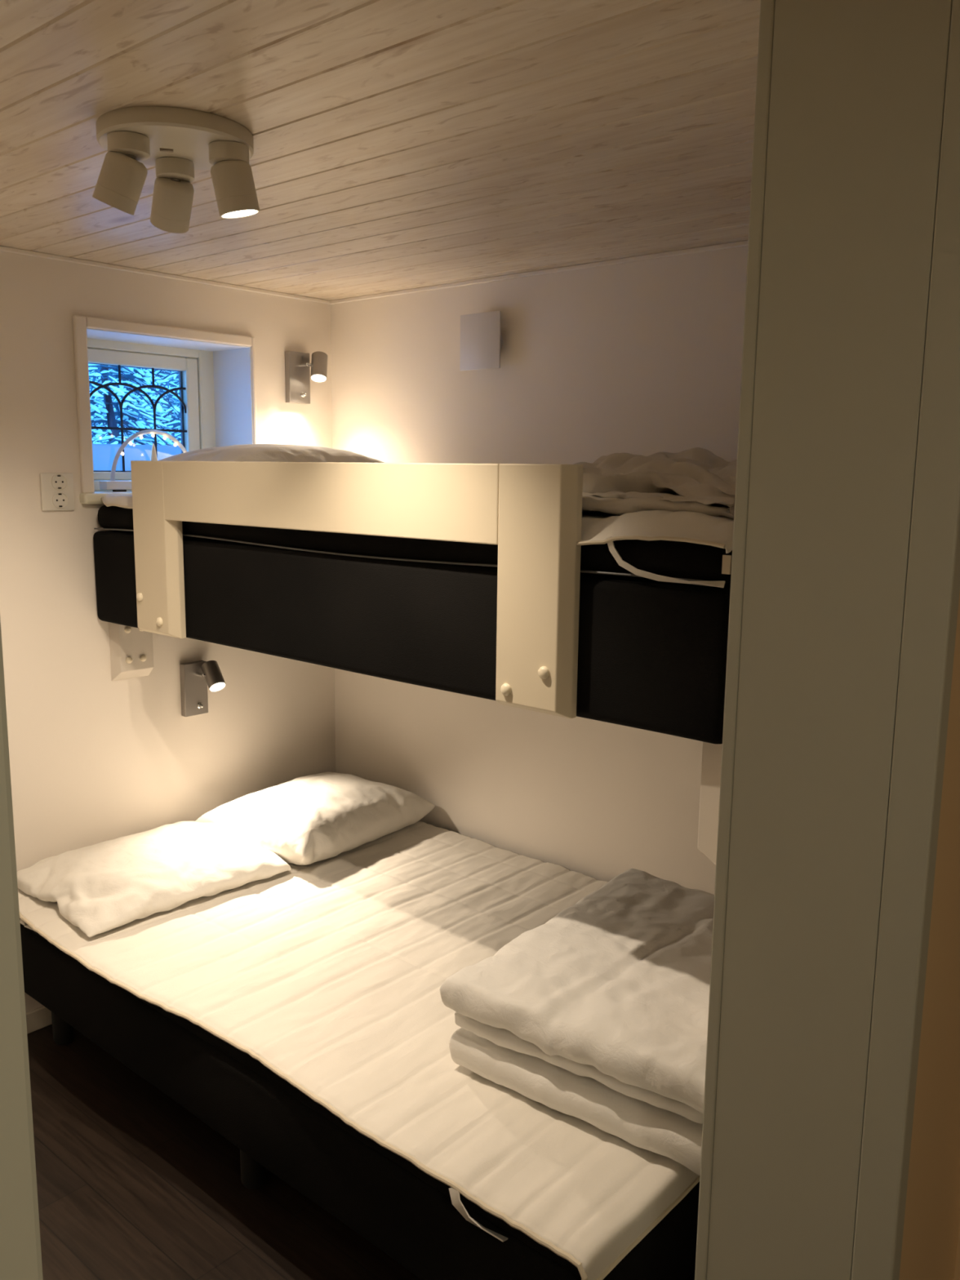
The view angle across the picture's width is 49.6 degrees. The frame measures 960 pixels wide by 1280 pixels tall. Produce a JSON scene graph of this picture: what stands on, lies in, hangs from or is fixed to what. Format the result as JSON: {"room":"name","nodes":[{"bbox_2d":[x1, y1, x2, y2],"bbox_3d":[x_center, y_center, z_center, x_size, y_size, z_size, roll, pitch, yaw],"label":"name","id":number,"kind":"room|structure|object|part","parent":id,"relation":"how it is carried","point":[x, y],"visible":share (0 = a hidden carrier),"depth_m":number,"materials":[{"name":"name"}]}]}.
{"room":"bunk bedroom","nodes":[
{"label":"bunk bedroom","id":0,"kind":"room"},
{"bbox_2d":[0,245,335,1012],"bbox_3d":[-1.428,0.046,2.817,0.248,2.182,2.700,9,12,40],"label":"wall","id":1,"kind":"structure","parent":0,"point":[95,758],"depth_m":3.01,"materials":[{"name":"white paint"}]},
{"bbox_2d":[26,1005,52,1034],"bbox_3d":[-1.292,1.096,2.974,0.012,0.062,2.330,9,12,40],"label":"baseboard","id":2,"kind":"structure","parent":1,"relation":"attached to","point":[39,1018],"depth_m":2.99,"materials":[{"name":"beige paint"}]},
{"bbox_2d":[40,472,75,511],"bbox_3d":[-1.161,-0.407,2.854,0.015,0.102,0.092,9,12,40],"label":"wall socket","id":3,"kind":"object","parent":1,"relation":"attached to","point":[57,493],"visible":1,"depth_m":2.85,"materials":[{"name":"white plastic"}]},
{"bbox_2d":[51,473,67,490],"bbox_3d":[-1.154,-0.434,2.849,0.005,0.045,0.045,9,12,40],"label":"outlet","id":4,"kind":"object","parent":3,"relation":"attached to","point":[59,481],"depth_m":2.85,"materials":[{"name":"grey plastic"}]},
{"bbox_2d":[52,492,68,508],"bbox_3d":[-1.154,-0.384,2.857,0.005,0.045,0.045,9,12,40],"label":"outlet","id":5,"kind":"object","parent":3,"relation":"attached to","point":[60,500],"depth_m":2.86,"materials":[{"name":"grey plastic"}]},
{"bbox_2d":[72,315,257,503],"bbox_3d":[-0.990,-0.683,3.174,0.272,0.511,0.633,9,12,40],"label":"window","id":6,"kind":"structure","parent":1,"relation":"attached to","point":[197,388],"depth_m":3.25,"materials":[{"name":"white paint"}]},
{"bbox_3d":[-0.991,-0.445,3.212,0.267,0.030,0.633,9,12,40],"label":"sill","id":7,"kind":"part","parent":6,"relation":"part of","materials":[{"name":"beige paint"}]},
{"bbox_3d":[-1.080,-0.689,3.248,0.003,0.323,0.360,9,12,40],"label":"pane","id":8,"kind":"part","parent":6,"relation":"part of","materials":[{"name":"clear glass"}]},
{"bbox_2d":[99,429,187,491],"bbox_3d":[-0.999,-0.550,3.182,0.044,0.186,0.345,9,12,40],"label":"arch","id":9,"kind":"object","parent":6,"relation":"attached to","point":[116,486],"visible":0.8,"depth_m":3.10,"materials":[{"name":"white wood"}]},
{"bbox_3d":[-1.078,-0.697,3.247,0.038,0.391,0.446,9,12,40],"label":"sash","id":10,"kind":"part","parent":6,"relation":"part of","materials":[{"name":"beige paint"}]},
{"bbox_3d":[-1.075,-0.696,3.248,0.046,0.451,0.553,9,12,40],"label":"frame","id":11,"kind":"part","parent":6,"relation":"part of","materials":[{"name":"beige paint"}]},
{"bbox_2d":[179,660,226,716],"bbox_3d":[-0.854,0.152,3.232,0.116,0.174,0.106,9,12,40],"label":"reading lamp","id":12,"kind":"object","parent":1,"relation":"attached to","point":[195,676],"visible":1,"depth_m":3.23,"materials":[{"name":"silver metal"}]},
{"bbox_3d":[-0.896,0.152,3.254,0.024,0.166,0.083,9,12,40],"label":"wall plate","id":13,"kind":"part","parent":12,"relation":"part of","materials":[{"name":"silver metal"}]},
{"bbox_3d":[-0.867,0.108,3.231,0.043,0.011,0.016,9,12,40],"label":"swivel arm","id":14,"kind":"part","parent":12,"relation":"part of","materials":[{"name":"silver metal"}]},
{"bbox_3d":[-0.815,0.142,3.220,0.036,0.034,0.046,9,12,40],"label":"bulb","id":15,"kind":"part","parent":12,"relation":"part of","materials":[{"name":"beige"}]},
{"bbox_2d":[284,351,327,404],"bbox_3d":[-0.568,-0.863,3.413,0.135,0.166,0.082,1,9,2],"label":"reading lamp","id":16,"kind":"object","parent":1,"relation":"attached to","point":[297,365],"visible":1,"depth_m":3.39,"materials":[{"name":"silver metal"}]},
{"bbox_3d":[-0.600,-0.862,3.415,0.024,0.163,0.086,9,12,40],"label":"wall plate","id":17,"kind":"part","parent":16,"relation":"part of","materials":[{"name":"silver metal"}]},
{"bbox_3d":[-0.568,-0.900,3.397,0.043,0.011,0.027,9,12,40],"label":"swivel arm","id":18,"kind":"part","parent":16,"relation":"part of","materials":[{"name":"silver metal"}]},
{"bbox_3d":[-0.527,-0.860,3.396,0.046,0.022,0.045,9,12,40],"label":"bulb","id":19,"kind":"part","parent":16,"relation":"part of","materials":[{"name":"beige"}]},
{"bbox_2d":[26,1024,695,1279],"bbox_3d":[0.052,1.458,1.386,4.220,0.100,5.400,9,12,40],"label":"floor","id":20,"kind":"structure","parent":0,"point":[132,1184],"depth_m":2.31,"materials":[{"name":"brown wood"}]},
{"bbox_2d":[19,918,699,1279],"bbox_3d":[-0.183,0.963,2.695,1.988,0.442,1.233,9,12,40],"label":"bed","id":21,"kind":"object","parent":20,"relation":"on","point":[410,1215],"visible":0.23,"depth_m":2.00,"materials":[{"name":"black fabric"}]},
{"bbox_3d":[-1.176,1.040,2.923,0.060,0.192,0.060,9,12,40],"label":"leg","id":22,"kind":"part","parent":21,"relation":"part of","materials":[{"name":"black rubber"}]},
{"bbox_3d":[-0.515,1.143,2.352,0.060,0.192,0.060,9,12,40],"label":"leg","id":23,"kind":"part","parent":21,"relation":"part of","materials":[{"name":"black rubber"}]},
{"bbox_2d":[17,821,699,1279],"bbox_3d":[-0.191,0.771,2.635,1.993,0.072,1.247,9,12,40],"label":"protector","id":24,"kind":"object","parent":21,"relation":"on","point":[330,973],"visible":0.47,"depth_m":2.29,"materials":[{"name":"beige fabric"}]},
{"bbox_2d":[17,821,291,937],"bbox_3d":[-0.924,0.627,2.933,0.512,0.099,0.645,9,12,40],"label":"pillow","id":25,"kind":"object","parent":24,"relation":"on","point":[105,886],"visible":0.99,"depth_m":2.81,"materials":[{"name":"white fabric"}]},
{"bbox_2d":[195,772,435,865],"bbox_3d":[-0.517,0.537,3.320,0.489,0.160,0.587,8,12,37],"label":"pillow","id":26,"kind":"object","parent":24,"relation":"on","point":[308,820],"visible":0.94,"depth_m":3.18,"materials":[{"name":"white fabric"}]},
{"bbox_2d":[440,868,714,1175],"bbox_3d":[0.379,0.722,2.130,0.594,0.204,0.751,8,12,37],"label":"duvet","id":27,"kind":"object","parent":24,"relation":"on","point":[597,1013],"visible":0.73,"depth_m":1.93,"materials":[{"name":"white fabric"}]},
{"bbox_2d":[0,0,760,300],"bbox_3d":[0.098,-0.737,1.044,4.220,0.020,5.475,9,12,40],"label":"ceiling","id":28,"kind":"structure","parent":0,"point":[399,144],"depth_m":1.69,"materials":[{"name":"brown wood"}]},
{"bbox_2d":[92,106,259,233],"bbox_3d":[-0.516,-0.777,1.746,0.265,0.146,0.260,9,12,40],"label":"ceiling spotlight","id":29,"kind":"object","parent":28,"relation":"attached to","point":[179,142],"visible":1,"depth_m":1.69,"materials":[{"name":"white metal"}]},
{"bbox_3d":[-0.507,-0.835,1.735,0.252,0.028,0.252,9,12,40],"label":"ceiling plate","id":30,"kind":"part","parent":29,"relation":"part of","materials":[{"name":"white metal"}]},
{"bbox_3d":[-0.404,-0.721,1.739,0.057,0.016,0.057,9,12,40],"label":"bulb","id":31,"kind":"part","parent":29,"relation":"part of","materials":[{"name":"beige glass"}]},
{"bbox_2d":[330,245,747,894],"bbox_3d":[0.336,0.037,3.000,2.660,2.182,0.100,9,12,40],"label":"wall","id":32,"kind":"structure","parent":0,"point":[642,357],"depth_m":3.02,"materials":[{"name":"white paint"}]},
{"bbox_2d":[93,460,730,865],"bbox_3d":[-0.071,-0.092,2.628,2.020,0.696,0.943,9,12,40],"label":"bunk","id":33,"kind":"object","parent":32,"relation":"attached to","point":[533,631],"visible":0.84,"depth_m":2.06,"materials":[{"name":"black wood"}]},
{"bbox_3d":[-0.374,-0.314,2.265,1.111,0.147,0.035,9,12,40],"label":"guard rail","id":34,"kind":"part","parent":33,"relation":"part of","materials":[{"name":"beige paint"}]},
{"bbox_2d":[93,505,732,583],"bbox_3d":[-0.057,-0.281,2.617,1.988,0.082,0.886,9,12,40],"label":"mattress","id":35,"kind":"object","parent":33,"relation":"on","point":[686,561],"visible":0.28,"depth_m":2.06,"materials":[{"name":"black fabric"}]},
{"bbox_2d":[101,493,733,587],"bbox_3d":[-0.061,-0.306,2.591,1.975,0.121,0.893,9,12,40],"label":"protector","id":36,"kind":"object","parent":35,"relation":"on","point":[597,527],"visible":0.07,"depth_m":1.74,"materials":[{"name":"beige fabric"}]},
{"bbox_2d":[160,444,384,462],"bbox_3d":[-0.594,-0.501,3.042,0.494,0.144,0.649,9,12,40],"label":"pillow","id":37,"kind":"object","parent":36,"relation":"on","point":[246,452],"visible":0.27,"depth_m":2.89,"materials":[{"name":"white fabric"}]},
{"bbox_2d":[573,447,737,519],"bbox_3d":[0.415,-0.337,2.163,0.704,0.136,0.773,9,12,40],"label":"duvet","id":38,"kind":"object","parent":36,"relation":"on","point":[695,479],"visible":0.58,"depth_m":1.91,"materials":[{"name":"beige fabric"}]},
{"bbox_2d":[459,311,502,370],"bbox_3d":[0.012,-0.876,3.052,0.155,0.160,0.040,9,12,40],"label":"air vent cover","id":39,"kind":"object","parent":32,"relation":"in","point":[481,336],"visible":1,"depth_m":3.03,"materials":[{"name":"white plastic"}]},
{"bbox_2d":[328,240,748,304],"bbox_3d":[0.253,-1.017,2.837,2.020,0.012,0.008,9,12,40],"label":"trim","id":40,"kind":"structure","parent":32,"relation":"attached to","point":[741,243],"depth_m":2.87,"materials":[{"name":"white paint"}]},
{"bbox_2d":[953,1220,959,1279],"bbox_3d":[0.743,0.465,0.451,1.600,2.182,5.150,9,12,40],"label":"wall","id":41,"kind":"structure","parent":0,"point":[957,1272],"depth_m":1.53,"materials":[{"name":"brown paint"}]},
{"bbox_2d":[694,0,959,1279],"bbox_3d":[0.511,0.315,1.399,0.266,2.162,0.311,9,12,40],"label":"door frame","id":42,"kind":"structure","parent":41,"relation":"attached to","point":[845,576],"depth_m":1.22,"materials":[{"name":"grey paint"}]},
{"bbox_2d":[898,591,959,1279],"bbox_3d":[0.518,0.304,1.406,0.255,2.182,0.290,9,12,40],"label":"door","id":43,"kind":"structure","parent":41,"relation":"in","point":[932,1206],"depth_m":1.33,"materials":[{"name":"brown paint"}]},
{"bbox_3d":[-1.266,0.317,1.194,2.660,2.182,0.100,9,12,40],"label":"wall","id":44,"kind":"structure","parent":0,"visible":0},
{"bbox_2d":[0,617,43,1279],"bbox_3d":[-0.303,0.457,0.481,0.277,2.162,0.100,9,12,40],"label":"trim","id":45,"kind":"structure","parent":44,"relation":"attached to","point":[20,1254],"depth_m":0.37,"materials":[{"name":"grey paint"}]}
]}

